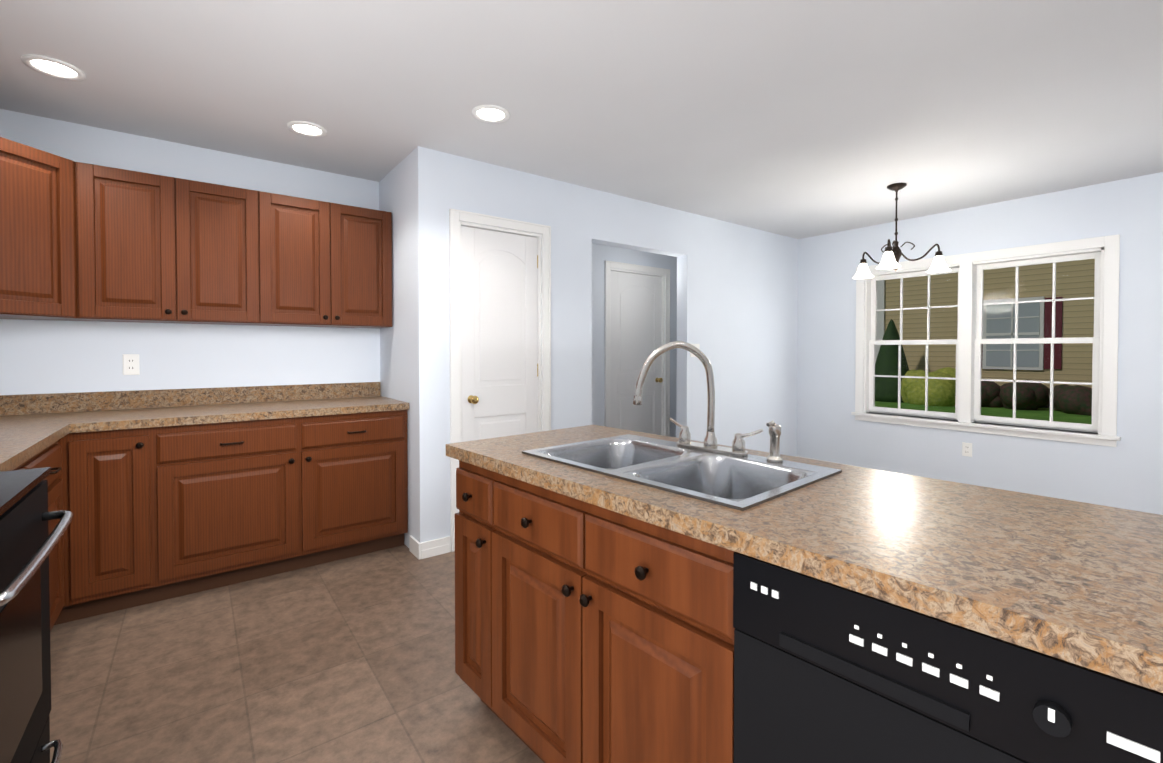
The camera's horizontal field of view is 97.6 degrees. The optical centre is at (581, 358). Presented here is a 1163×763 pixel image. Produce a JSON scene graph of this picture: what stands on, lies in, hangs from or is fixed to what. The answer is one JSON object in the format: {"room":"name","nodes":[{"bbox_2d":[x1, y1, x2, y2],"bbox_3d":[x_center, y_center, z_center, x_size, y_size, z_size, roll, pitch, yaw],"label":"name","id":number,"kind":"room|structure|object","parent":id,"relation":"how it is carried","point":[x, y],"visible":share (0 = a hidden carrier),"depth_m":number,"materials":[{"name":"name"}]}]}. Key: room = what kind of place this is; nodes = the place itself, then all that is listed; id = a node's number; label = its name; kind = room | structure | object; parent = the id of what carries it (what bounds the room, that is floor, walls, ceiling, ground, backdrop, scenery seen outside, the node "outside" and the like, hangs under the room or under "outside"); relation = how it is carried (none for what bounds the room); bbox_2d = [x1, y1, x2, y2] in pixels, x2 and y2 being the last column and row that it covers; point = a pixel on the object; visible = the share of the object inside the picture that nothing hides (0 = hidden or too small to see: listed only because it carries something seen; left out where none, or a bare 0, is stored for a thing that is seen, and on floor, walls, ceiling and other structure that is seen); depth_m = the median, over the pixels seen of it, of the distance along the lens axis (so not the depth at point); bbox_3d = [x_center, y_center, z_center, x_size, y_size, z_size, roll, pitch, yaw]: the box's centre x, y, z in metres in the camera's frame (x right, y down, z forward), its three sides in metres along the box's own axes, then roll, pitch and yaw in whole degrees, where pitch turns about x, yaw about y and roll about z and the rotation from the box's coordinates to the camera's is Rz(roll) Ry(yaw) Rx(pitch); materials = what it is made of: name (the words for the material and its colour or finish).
{"room":"kitchen","nodes":[
{"label":"kitchen","id":0,"kind":"room"},
{"bbox_2d":[49,544,543,762],"bbox_3d":[1.055,1.255,2.099,6.605,0.100,7.920,-1,1,-37],"label":"floor","id":1,"kind":"structure","parent":0,"point":[349,660],"depth_m":1.93,"materials":[{"name":"tile"}]},
{"bbox_2d":[12,462,27,470],"bbox_3d":[-2.015,0.778,1.391,0.614,0.875,0.623,-1,1,-37],"label":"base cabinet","id":2,"kind":"object","parent":1,"relation":"on","point":[25,466],"depth_m":1.77,"materials":[{"name":"brown wood"}]},
{"bbox_2d":[0,467,72,762],"bbox_3d":[-1.505,0.679,0.895,0.817,1.090,0.764,-1,1,-37],"label":"stove","id":3,"kind":"object","parent":1,"relation":"on","point":[28,542],"visible":1,"depth_m":1.19,"materials":[{"name":"black metal"}]},
{"bbox_2d":[28,430,91,631],"bbox_3d":[-2.299,0.771,1.826,0.687,0.875,0.688,-1,1,-37],"label":"base cabinet","id":4,"kind":"object","parent":1,"relation":"on","point":[69,456],"depth_m":2.27,"materials":[{"name":"brown wood"}]},
{"bbox_2d":[92,426,179,615],"bbox_3d":[-2.310,0.759,2.609,0.358,0.875,0.614,-1,1,-37],"label":"base cabinet","id":5,"kind":"object","parent":1,"relation":"on","point":[163,494],"depth_m":2.39,"materials":[{"name":"brown wood"}]},
{"bbox_2d":[0,422,67,471],"bbox_3d":[-2.161,0.318,1.593,0.634,0.040,1.134,-1,1,-37],"label":"countertop","id":6,"kind":"structure","parent":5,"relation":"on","point":[18,444],"depth_m":1.83,"materials":[{"name":"beige stone"}]},
{"bbox_2d":[176,410,407,595],"bbox_3d":[-1.772,0.753,3.018,1.287,0.875,0.614,-1,1,-37],"label":"base cabinet","id":7,"kind":"object","parent":1,"relation":"on","point":[273,496],"depth_m":2.77,"materials":[{"name":"brown wood"}]},
{"bbox_2d":[0,394,408,433],"bbox_3d":[-2.100,0.299,2.749,2.128,0.040,0.634,-1,1,-37],"label":"countertop","id":8,"kind":"structure","parent":7,"relation":"on","point":[144,417],"depth_m":2.65,"materials":[{"name":"beige stone"}]},
{"bbox_2d":[446,453,1162,762],"bbox_3d":[0.626,0.784,1.034,0.870,0.875,2.553,-1,1,-37],"label":"kitchen island","id":9,"kind":"object","parent":1,"relation":"on","point":[622,595],"depth_m":0.97,"materials":[{"name":"brown wood"}]},
{"bbox_2d":[446,425,1162,700],"bbox_3d":[0.644,0.327,1.034,0.898,0.040,2.607,-1,1,-37],"label":"island countertop","id":10,"kind":"structure","parent":9,"relation":"on","point":[1078,584],"depth_m":0.85,"materials":[{"name":"beige stone"}]},
{"bbox_2d":[514,433,861,516],"bbox_3d":[0.251,0.388,1.475,0.549,0.190,0.806,-1,1,-37],"label":"sink","id":11,"kind":"object","parent":10,"relation":"in","point":[722,484],"depth_m":1.46,"materials":[{"name":"silver metal"}]},
{"bbox_2d":[630,341,785,460],"bbox_3d":[0.358,0.119,1.533,0.253,0.346,0.408,-1,1,-37],"label":"faucet","id":12,"kind":"object","parent":10,"relation":"on","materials":[{"name":"silver metal"}]},
{"bbox_2d":[0,109,676,437],"bbox_3d":[-0.681,-0.049,4.302,6.285,2.440,0.120,-1,1,-37],"label":"wall","id":13,"kind":"structure","parent":0,"point":[45,356],"depth_m":3.02,"materials":[{"name":"paint"}]},
{"bbox_2d":[0,137,95,320],"bbox_3d":[-2.658,-0.574,2.279,0.689,0.762,0.688,-1,1,-37],"label":"upper cabinet","id":14,"kind":"object","parent":13,"relation":"attached to","point":[79,241],"depth_m":2.34,"materials":[{"name":"brown wood"}]},
{"bbox_2d":[123,354,139,374],"bbox_3d":[-2.508,0.034,2.834,0.070,0.115,0.010,-1,1,-37],"label":"outlet","id":15,"kind":"object","parent":13,"relation":"attached to","point":[131,364],"visible":1,"depth_m":2.83,"materials":[{"name":"white plastic"}]},
{"bbox_2d":[96,165,275,325],"bbox_3d":[-2.229,-0.582,2.801,0.871,0.762,0.376,-1,1,-37],"label":"upper cabinet","id":16,"kind":"object","parent":13,"relation":"attached to","point":[169,249],"depth_m":2.71,"materials":[{"name":"brown wood"}]},
{"bbox_2d":[0,382,379,413],"bbox_3d":[-2.285,0.226,2.991,2.128,0.099,0.022,-1,1,-37],"label":"backsplash","id":17,"kind":"structure","parent":13,"relation":"attached to","point":[108,400],"depth_m":2.93,"materials":[{"name":"brown stone"}]},
{"bbox_2d":[272,194,391,328],"bbox_3d":[-1.671,-0.589,3.256,0.813,0.762,0.324,-1,1,-37],"label":"upper cabinet","id":18,"kind":"object","parent":13,"relation":"attached to","point":[334,260],"depth_m":3.15,"materials":[{"name":"brown wood"}]},
{"bbox_2d":[604,261,669,436],"bbox_3d":[0.554,0.105,5.211,0.894,2.102,0.168,-1,1,-37],"label":"door","id":19,"kind":"structure","parent":13,"relation":"attached to","point":[636,306],"depth_m":5.18,"materials":[{"name":"white wood"}]},
{"bbox_2d":[379,146,439,547],"bbox_3d":[-1.154,-0.035,3.365,0.120,2.440,0.800,-1,1,-37],"label":"wall","id":20,"kind":"structure","parent":0,"point":[409,338],"depth_m":3.08,"materials":[{"name":"paint"}]},
{"bbox_2d":[0,0,1162,238],"bbox_3d":[1.055,-1.284,2.060,6.605,0.100,7.920,-1,1,-37],"label":"ceiling","id":21,"kind":"structure","parent":0,"point":[800,118],"depth_m":2.35,"materials":[{"name":"paint"}]},
{"bbox_2d":[21,55,84,80],"bbox_3d":[-2.237,-1.231,2.160,0.190,0.008,0.190,-1,1,-37],"label":"recessed light","id":22,"kind":"object","parent":21,"relation":"in","point":[53,67],"visible":1,"depth_m":2.16,"materials":[{"name":"white"}]},
{"bbox_2d":[287,121,326,136],"bbox_3d":[-1.485,-1.240,2.757,0.190,0.008,0.190,-1,1,-37],"label":"recessed light","id":23,"kind":"object","parent":21,"relation":"in","point":[308,129],"visible":1,"depth_m":2.75,"materials":[{"name":"white"}]},
{"bbox_2d":[472,105,509,122],"bbox_3d":[-0.460,-1.238,2.580,0.190,0.008,0.190,-1,1,-37],"label":"recessed light","id":24,"kind":"object","parent":21,"relation":"in","point":[491,113],"visible":1,"depth_m":2.58,"materials":[{"name":"white"}]},
{"bbox_2d":[853,183,950,278],"bbox_3d":[2.240,-0.944,3.704,0.609,0.631,0.620,-1,1,-37],"label":"chandelier","id":25,"kind":"object","parent":21,"relation":"hanging from","point":[891,258],"visible":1,"depth_m":3.67,"materials":[{"name":"white glass"}]},
{"bbox_2d":[438,151,797,537],"bbox_3d":[0.703,-0.050,4.347,4.025,2.440,0.120,-1,1,-37],"label":"wall","id":26,"kind":"structure","parent":0,"point":[737,302],"depth_m":4.44,"materials":[{"name":"paint"}]},
{"bbox_2d":[449,208,550,551],"bbox_3d":[-0.540,0.134,3.377,0.734,2.102,0.168,-1,1,-37],"label":"door","id":27,"kind":"structure","parent":26,"relation":"attached to","point":[500,322],"depth_m":3.34,"materials":[{"name":"white wood"}]},
{"bbox_2d":[690,344,699,356],"bbox_3d":[1.004,-0.072,4.491,0.120,0.115,0.014,-1,1,-37],"label":"light switch","id":28,"kind":"object","parent":26,"relation":"attached to","point":[696,346],"visible":0.35,"depth_m":4.49,"materials":[{"name":"white plastic"}]},
{"bbox_2d":[797,172,1162,514],"bbox_3d":[3.917,-0.038,3.573,0.160,2.440,6.840,-1,1,-37],"label":"wall","id":29,"kind":"structure","parent":0,"point":[1126,472],"depth_m":4.08,"materials":[{"name":"paint"}]},
{"bbox_2d":[797,456,852,465],"bbox_3d":[4.079,1.140,3.231,0.017,0.095,5.770,-1,1,-37],"label":"baseboard","id":30,"kind":"structure","parent":29,"relation":"attached to","point":[797,456],"depth_m":5.35,"materials":[{"name":"white"}]},
{"bbox_2d":[962,442,971,456],"bbox_3d":[3.262,0.771,4.307,0.010,0.115,0.070,-1,1,-37],"label":"outlet","id":31,"kind":"object","parent":29,"relation":"attached to","point":[966,449],"visible":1,"depth_m":4.30,"materials":[{"name":"white plastic"}]},
{"bbox_2d":[851,234,1120,446],"bbox_3d":[3.299,-0.135,4.345,0.210,1.500,1.830,-1,1,-37],"label":"window","id":32,"kind":"structure","parent":29,"relation":"in","point":[969,269],"depth_m":4.22,"materials":[{"name":"white wood"}]},
{"label":"outside","id":33,"kind":"structure","parent":0,"visible":0},
{"bbox_2d":[875,401,1091,423],"bbox_3d":[20.877,1.089,14.327,39.840,0.150,70.000,-1,1,-37],"label":"ground","id":34,"kind":"structure","parent":33,"point":[1042,414],"depth_m":10.18,"materials":[{"name":"green plant"}]},
{"bbox_2d":[875,319,1091,415],"bbox_3d":[9.605,0.174,10.154,1.611,2.230,14.056,-1,1,-37],"label":"bushes","id":35,"kind":"object","parent":34,"relation":"on","point":[995,396],"depth_m":11.22,"materials":[{"name":"green plant"}]},
{"bbox_2d":[875,259,1094,407],"bbox_3d":[14.740,-3.442,11.483,8.700,9.000,25.800,-1,1,-37],"label":"house","id":36,"kind":"structure","parent":34,"relation":"on","point":[1035,317],"depth_m":11.50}
]}

